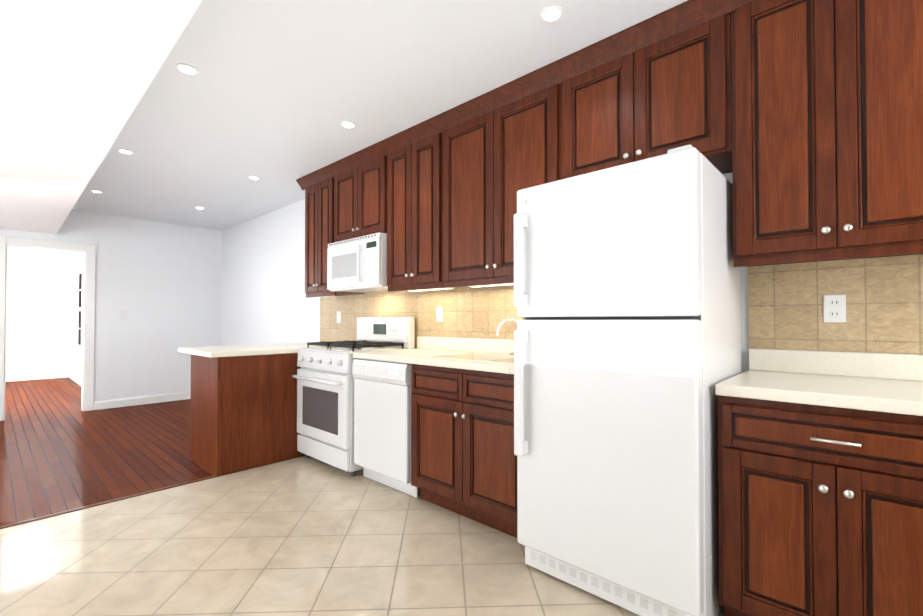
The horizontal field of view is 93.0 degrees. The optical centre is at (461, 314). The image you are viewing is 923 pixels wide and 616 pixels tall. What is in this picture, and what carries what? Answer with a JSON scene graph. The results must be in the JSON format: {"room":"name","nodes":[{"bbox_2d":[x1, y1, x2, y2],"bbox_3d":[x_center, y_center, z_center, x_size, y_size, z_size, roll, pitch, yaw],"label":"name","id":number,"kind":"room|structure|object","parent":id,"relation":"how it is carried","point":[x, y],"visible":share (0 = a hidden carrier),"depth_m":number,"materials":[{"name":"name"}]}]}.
{"room":"kitchen","nodes":[
{"label":"kitchen","id":0,"kind":"room"},
{"bbox_2d":[6,247,70,375],"bbox_3d":[-8.675,-0.051,8.128,0.120,2.630,2.340,-1,-1,43],"label":"wall","id":1,"kind":"structure","parent":0,"point":[38,312],"depth_m":8.51,"materials":[{"name":"white paint"}]},
{"bbox_2d":[6,372,67,381],"bbox_3d":[-8.623,1.208,8.063,0.019,0.110,2.040,-1,-1,43],"label":"baseboard","id":2,"kind":"structure","parent":1,"relation":"attached to","point":[61,374],"depth_m":8.48,"materials":[{"name":"white wood"}]},
{"bbox_2d":[70,252,82,378],"bbox_3d":[-6.251,-0.061,7.399,4.430,2.630,0.120,-1,-1,43],"label":"wall","id":3,"kind":"structure","parent":0,"point":[75,356],"depth_m":8.46,"materials":[{"name":"white paint"}]},
{"bbox_2d":[68,372,81,385],"bbox_3d":[-6.299,1.198,7.328,4.428,0.110,0.019,-1,-1,43],"label":"baseboard","id":4,"kind":"structure","parent":3,"relation":"attached to","point":[74,378],"depth_m":8.14,"materials":[{"name":"white wood"}]},
{"bbox_2d":[74,264,82,351],"bbox_3d":[-6.747,-0.091,7.769,1.300,1.560,0.050,-1,-1,43],"label":"room window","id":5,"kind":"structure","parent":3,"relation":"in","point":[79,291],"depth_m":8.04,"materials":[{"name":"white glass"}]},
{"bbox_2d":[0,0,201,233],"bbox_3d":[-2.741,-1.202,1.179,8.950,0.330,3.128,-1,-1,43],"label":"ceiling","id":6,"kind":"structure","parent":0,"point":[77,77],"depth_m":1.96,"materials":[{"name":"white paint"}]},
{"bbox_2d":[0,210,221,400],"bbox_3d":[-5.436,-0.098,4.929,0.120,2.630,5.000,-1,-1,43],"label":"wall","id":7,"kind":"structure","parent":0,"point":[159,283],"depth_m":6.04,"materials":[{"name":"white paint"}]},
{"bbox_2d":[0,235,95,420],"bbox_3d":[-5.059,0.163,5.333,0.160,2.120,0.890,-1,-1,43],"label":"door frame","id":8,"kind":"structure","parent":7,"relation":"attached to","point":[88,251],"depth_m":5.53,"materials":[{"name":"white wood"}]},
{"bbox_2d":[120,311,126,318],"bbox_3d":[-4.504,0.011,5.837,0.013,0.116,0.072,-1,-1,43],"label":"light switch","id":9,"kind":"object","parent":7,"relation":"attached to","point":[123,314],"visible":1,"depth_m":5.83,"materials":[{"name":"white plastic"}]},
{"bbox_2d":[94,391,190,409],"bbox_3d":[-4.203,1.180,6.144,0.014,0.110,1.479,-1,-1,43],"label":"baseboard","id":10,"kind":"structure","parent":7,"relation":"attached to","point":[121,402],"depth_m":5.95,"materials":[{"name":"white wood"}]},
{"bbox_2d":[0,377,304,528],"bbox_3d":[-5.676,1.257,5.132,8.325,0.086,5.000,-1,-1,43],"label":"floor","id":11,"kind":"structure","parent":0,"point":[61,452],"depth_m":3.80,"materials":[{"name":"brown wood"}]},
{"bbox_2d":[190,354,277,475],"bbox_3d":[-1.884,0.761,3.589,0.650,0.874,0.432,-1,-1,43],"label":"base cabinet","id":12,"kind":"object","parent":11,"relation":"on","point":[243,413],"depth_m":3.37,"materials":[{"name":"brown wood"}]},
{"bbox_2d":[178,343,324,357],"bbox_3d":[-1.668,0.308,3.938,0.811,0.040,1.328,-1,-1,43],"label":"countertop","id":13,"kind":"structure","parent":12,"relation":"on","point":[235,350],"depth_m":3.56,"materials":[{"name":"white stone"}]},
{"bbox_2d":[278,353,305,461],"bbox_3d":[-1.598,0.766,3.898,0.650,0.874,0.410,-1,-1,43],"label":"base cabinet","id":14,"kind":"object","parent":11,"relation":"on","point":[287,363],"depth_m":3.60,"materials":[{"name":"brown wood"}]},
{"bbox_2d":[0,455,723,615],"bbox_3d":[-0.725,1.194,0.556,5.190,0.080,5.000,-1,-1,43],"label":"floor","id":15,"kind":"structure","parent":0,"point":[304,536],"depth_m":2.11,"materials":[{"name":"beige tile"}]},
{"bbox_2d":[292,317,414,476],"bbox_3d":[-0.901,0.611,3.602,0.755,1.175,0.708,-1,-1,43],"label":"stove","id":16,"kind":"object","parent":15,"relation":"on","point":[324,377],"visible":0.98,"depth_m":3.40,"materials":[{"name":"white metal"}]},
{"bbox_2d":[352,358,419,497],"bbox_3d":[-0.367,0.757,3.167,0.598,0.869,0.608,-1,-1,43],"label":"dishwasher","id":17,"kind":"object","parent":15,"relation":"on","point":[382,421],"visible":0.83,"depth_m":2.92,"materials":[{"name":"white metal"}]},
{"bbox_2d":[411,364,516,537],"bbox_3d":[0.204,0.748,2.662,0.912,0.874,0.652,-1,-1,43],"label":"base cabinet","id":18,"kind":"object","parent":15,"relation":"on","point":[463,460],"visible":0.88,"depth_m":2.44,"materials":[{"name":"brown wood"}]},
{"bbox_2d":[353,318,517,373],"bbox_3d":[-0.013,0.241,2.883,1.517,0.430,0.634,-1,-1,43],"label":"countertop","id":19,"kind":"structure","parent":18,"relation":"on","point":[490,355],"depth_m":2.99,"materials":[{"name":"beige stone"}]},
{"bbox_2d":[514,144,740,615],"bbox_3d":[0.755,0.291,2.001,0.760,1.768,0.787,-1,-1,43],"label":"fridge","id":20,"kind":"object","parent":15,"relation":"on","point":[627,332],"visible":0.96,"depth_m":1.69,"materials":[{"name":"white metal"}]},
{"bbox_2d":[718,395,922,615],"bbox_3d":[1.372,0.732,1.582,0.662,0.874,0.652,-1,-1,43],"label":"base cabinet","id":21,"kind":"object","parent":15,"relation":"on","point":[820,509],"visible":1,"depth_m":1.40,"materials":[{"name":"brown wood"}]},
{"bbox_2d":[715,348,922,415],"bbox_3d":[1.897,0.217,1.117,2.074,0.140,0.634,-1,-1,43],"label":"countertop","id":22,"kind":"structure","parent":21,"relation":"on","point":[885,382],"depth_m":1.66,"materials":[{"name":"white stone"}]},
{"bbox_2d":[72,0,687,230],"bbox_3d":[-2.106,-1.407,1.870,8.950,0.100,5.000,-1,-1,43],"label":"ceiling","id":23,"kind":"structure","parent":0,"point":[272,94],"depth_m":2.57,"materials":[{"name":"white paint"}]},
{"bbox_2d":[118,149,133,153],"bbox_3d":[-2.742,-1.327,3.574,0.104,0.010,0.104,-1,-1,43],"label":"recessed light","id":24,"kind":"object","parent":23,"relation":"in","point":[125,151],"visible":0.94,"depth_m":3.56,"materials":[{"name":"white"}]},
{"bbox_2d":[176,63,197,74],"bbox_3d":[-1.508,-1.344,2.406,0.104,0.010,0.104,-1,-1,43],"label":"recessed light","id":25,"kind":"object","parent":23,"relation":"in","point":[186,69],"visible":1,"depth_m":2.40,"materials":[{"name":"white"}]},
{"bbox_2d":[248,175,259,179],"bbox_3d":[-2.004,-1.317,4.226,0.104,0.010,0.104,-1,-1,43],"label":"recessed light","id":26,"kind":"object","parent":23,"relation":"in","point":[254,177],"visible":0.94,"depth_m":4.21,"materials":[{"name":"white"}]},
{"bbox_2d":[341,121,355,127],"bbox_3d":[-0.798,-1.334,3.084,0.104,0.010,0.104,-1,-1,43],"label":"recessed light","id":27,"kind":"object","parent":23,"relation":"in","point":[347,124],"visible":1,"depth_m":3.07,"materials":[{"name":"white"}]},
{"bbox_2d":[296,0,756,189],"bbox_3d":[0.330,-1.298,2.754,4.965,0.090,0.388,-1,-1,43],"label":"crown molding","id":28,"kind":"structure","parent":23,"relation":"attached to","point":[684,16],"depth_m":2.38,"materials":[{"name":"brown wood"}]},
{"bbox_2d":[540,5,562,21],"bbox_3d":[0.406,-1.350,1.971,0.104,0.010,0.104,-1,-1,43],"label":"recessed light","id":29,"kind":"object","parent":23,"relation":"in","point":[552,13],"visible":1,"depth_m":1.96,"materials":[{"name":"white"}]},
{"bbox_2d":[221,172,922,372],"bbox_3d":[-0.368,-0.115,3.731,9.190,2.630,0.120,-1,-1,43],"label":"wall","id":30,"kind":"structure","parent":0,"point":[264,300],"depth_m":5.53,"materials":[{"name":"white paint"}]},
{"bbox_2d":[305,177,364,297],"bbox_3d":[-1.241,-0.711,4.210,0.527,1.095,0.372,-1,-1,43],"label":"upper cabinet","id":31,"kind":"object","parent":30,"relation":"attached to","point":[319,217],"visible":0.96,"depth_m":4.09,"materials":[{"name":"brown wood"}]},
{"bbox_2d":[334,156,386,241],"bbox_3d":[-0.765,-0.947,3.774,0.762,0.635,0.372,-1,-1,43],"label":"upper cabinet","id":32,"kind":"object","parent":30,"relation":"attached to","point":[360,201],"visible":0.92,"depth_m":3.62,"materials":[{"name":"brown wood"}]},
{"bbox_2d":[327,232,387,292],"bbox_3d":[-0.790,-0.415,3.739,0.757,0.420,0.442,-1,-1,43],"label":"over-the-range microwave","id":33,"kind":"object","parent":32,"relation":"attached to","point":[357,265],"visible":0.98,"depth_m":3.55,"materials":[{"name":"white"}]},
{"bbox_2d":[387,133,466,291],"bbox_3d":[-0.260,-0.724,3.304,0.607,1.095,0.372,-1,-1,43],"label":"upper cabinet","id":34,"kind":"object","parent":30,"relation":"attached to","point":[414,216],"visible":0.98,"depth_m":3.16,"materials":[{"name":"brown wood"}]},
{"bbox_2d":[408,287,454,290],"bbox_3d":[-0.242,-0.194,3.316,0.450,0.022,0.080,-1,-1,43],"label":"under-cabinet light","id":35,"kind":"object","parent":34,"relation":"attached to","point":[433,289],"visible":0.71,"depth_m":3.26,"materials":[{"name":"white plastic"}]},
{"bbox_2d":[443,83,561,287],"bbox_3d":[0.299,-0.732,2.786,0.912,1.095,0.372,-1,-1,43],"label":"upper cabinet","id":36,"kind":"object","parent":30,"relation":"attached to","point":[495,161],"visible":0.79,"depth_m":2.68,"materials":[{"name":"brown wood"}]},
{"bbox_2d":[468,283,513,286],"bbox_3d":[0.325,-0.202,2.792,0.695,0.022,0.080,-1,-1,43],"label":"under-cabinet light","id":37,"kind":"object","parent":36,"relation":"attached to","point":[492,285],"visible":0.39,"depth_m":2.89,"materials":[{"name":"white plastic"}]},
{"bbox_2d":[320,254,922,353],"bbox_3d":[0.676,0.073,2.673,5.976,0.573,0.008,-1,-1,43],"label":"backsplash","id":38,"kind":"structure","parent":30,"relation":"attached to","point":[884,304],"depth_m":1.94,"materials":[{"name":"tile"}]},
{"bbox_2d":[337,311,340,322],"bbox_3d":[-1.245,0.030,4.438,0.072,0.116,0.008,-1,-1,43],"label":"outlet","id":39,"kind":"object","parent":38,"relation":"attached to","point":[338,316],"visible":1,"depth_m":4.43,"materials":[{"name":"white plastic"}]},
{"bbox_2d":[436,307,442,321],"bbox_3d":[-0.173,0.001,3.447,0.072,0.116,0.008,-1,-1,43],"label":"outlet","id":40,"kind":"object","parent":38,"relation":"attached to","point":[439,314],"visible":1,"depth_m":3.44,"materials":[{"name":"white plastic"}]},
{"bbox_2d":[823,295,845,322],"bbox_3d":[1.568,-0.023,1.838,0.072,0.116,0.008,-1,-1,43],"label":"outlet","id":41,"kind":"object","parent":38,"relation":"attached to","point":[834,308],"visible":1,"depth_m":1.84,"materials":[{"name":"white plastic"}]},
{"bbox_2d":[562,13,731,178],"bbox_3d":[0.929,-0.985,2.208,0.797,0.605,0.372,-1,-1,43],"label":"upper cabinet","id":42,"kind":"object","parent":30,"relation":"attached to","point":[661,97],"visible":0.83,"depth_m":2.03,"materials":[{"name":"brown wood"}]},
{"bbox_2d":[731,0,922,266],"bbox_3d":[1.467,-0.747,1.707,0.662,1.095,0.372,-1,-1,43],"label":"upper cabinet","id":43,"kind":"object","parent":30,"relation":"attached to","point":[827,130],"visible":1,"depth_m":1.61,"materials":[{"name":"brown wood"}]}
]}

